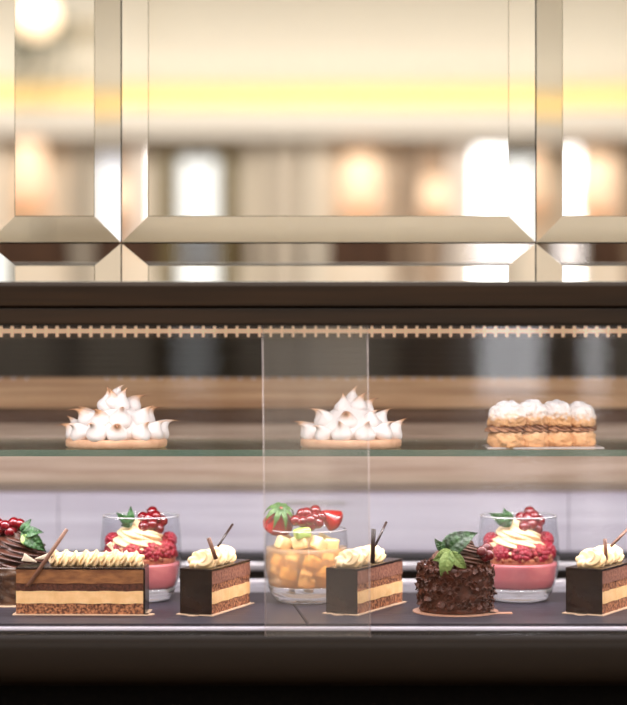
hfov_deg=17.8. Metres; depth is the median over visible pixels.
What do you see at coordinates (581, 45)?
tile
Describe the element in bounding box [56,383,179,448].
tart
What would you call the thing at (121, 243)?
wall
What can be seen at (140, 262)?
tile
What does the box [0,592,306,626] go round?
slate board
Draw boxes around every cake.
[0,517,48,606]
[413,531,512,616]
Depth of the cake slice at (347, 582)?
1.88 m
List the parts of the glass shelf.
shelf glass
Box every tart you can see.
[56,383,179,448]
[294,386,405,448]
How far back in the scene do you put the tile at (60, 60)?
2.00 m
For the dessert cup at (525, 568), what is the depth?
1.96 m
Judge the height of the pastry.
0.048 m
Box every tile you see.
[0,0,120,242]
[0,244,626,280]
[122,0,534,242]
[536,0,626,242]
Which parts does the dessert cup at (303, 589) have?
glass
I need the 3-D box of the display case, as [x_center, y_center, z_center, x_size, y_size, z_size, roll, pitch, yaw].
[0.000,0.594,2.109,1.800,1.312,0.742,0,0,0]
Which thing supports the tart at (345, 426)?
on the glass shelf
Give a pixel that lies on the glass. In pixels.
(143, 534)
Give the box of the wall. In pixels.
[0,0,626,280]
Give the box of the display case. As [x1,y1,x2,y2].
[0,281,626,704]
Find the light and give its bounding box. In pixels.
[0,326,626,338]
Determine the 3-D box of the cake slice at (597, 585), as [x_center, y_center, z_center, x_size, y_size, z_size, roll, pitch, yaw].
[0.279,0.204,1.913,0.046,0.081,0.117,0,0,29]
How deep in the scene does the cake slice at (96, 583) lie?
1.87 m
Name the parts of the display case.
sliding door, sliding door, rail, rail, handle, rail, sliding door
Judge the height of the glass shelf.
0.020 m
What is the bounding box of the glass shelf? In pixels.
[0,438,626,455]
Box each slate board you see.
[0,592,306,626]
[293,592,626,626]
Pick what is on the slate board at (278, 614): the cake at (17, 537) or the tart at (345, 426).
the cake at (17, 537)
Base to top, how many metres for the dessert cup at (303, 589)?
0.098 m
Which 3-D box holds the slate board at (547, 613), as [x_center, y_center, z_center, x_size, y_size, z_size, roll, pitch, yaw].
[0.236,0.248,1.926,0.528,0.006,0.240,0,0,0]
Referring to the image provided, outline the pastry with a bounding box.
[483,399,603,447]
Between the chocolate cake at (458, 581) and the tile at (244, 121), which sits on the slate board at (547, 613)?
the chocolate cake at (458, 581)
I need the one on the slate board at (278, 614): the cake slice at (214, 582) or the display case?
the cake slice at (214, 582)
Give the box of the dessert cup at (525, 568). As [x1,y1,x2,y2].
[478,506,558,602]
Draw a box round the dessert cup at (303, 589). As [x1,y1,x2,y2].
[263,502,348,603]
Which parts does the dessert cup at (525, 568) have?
glass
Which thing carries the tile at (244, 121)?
attached to the wall
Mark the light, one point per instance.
(6, 332)
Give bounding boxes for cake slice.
[12,528,154,615]
[176,524,253,615]
[322,521,406,615]
[562,528,626,615]

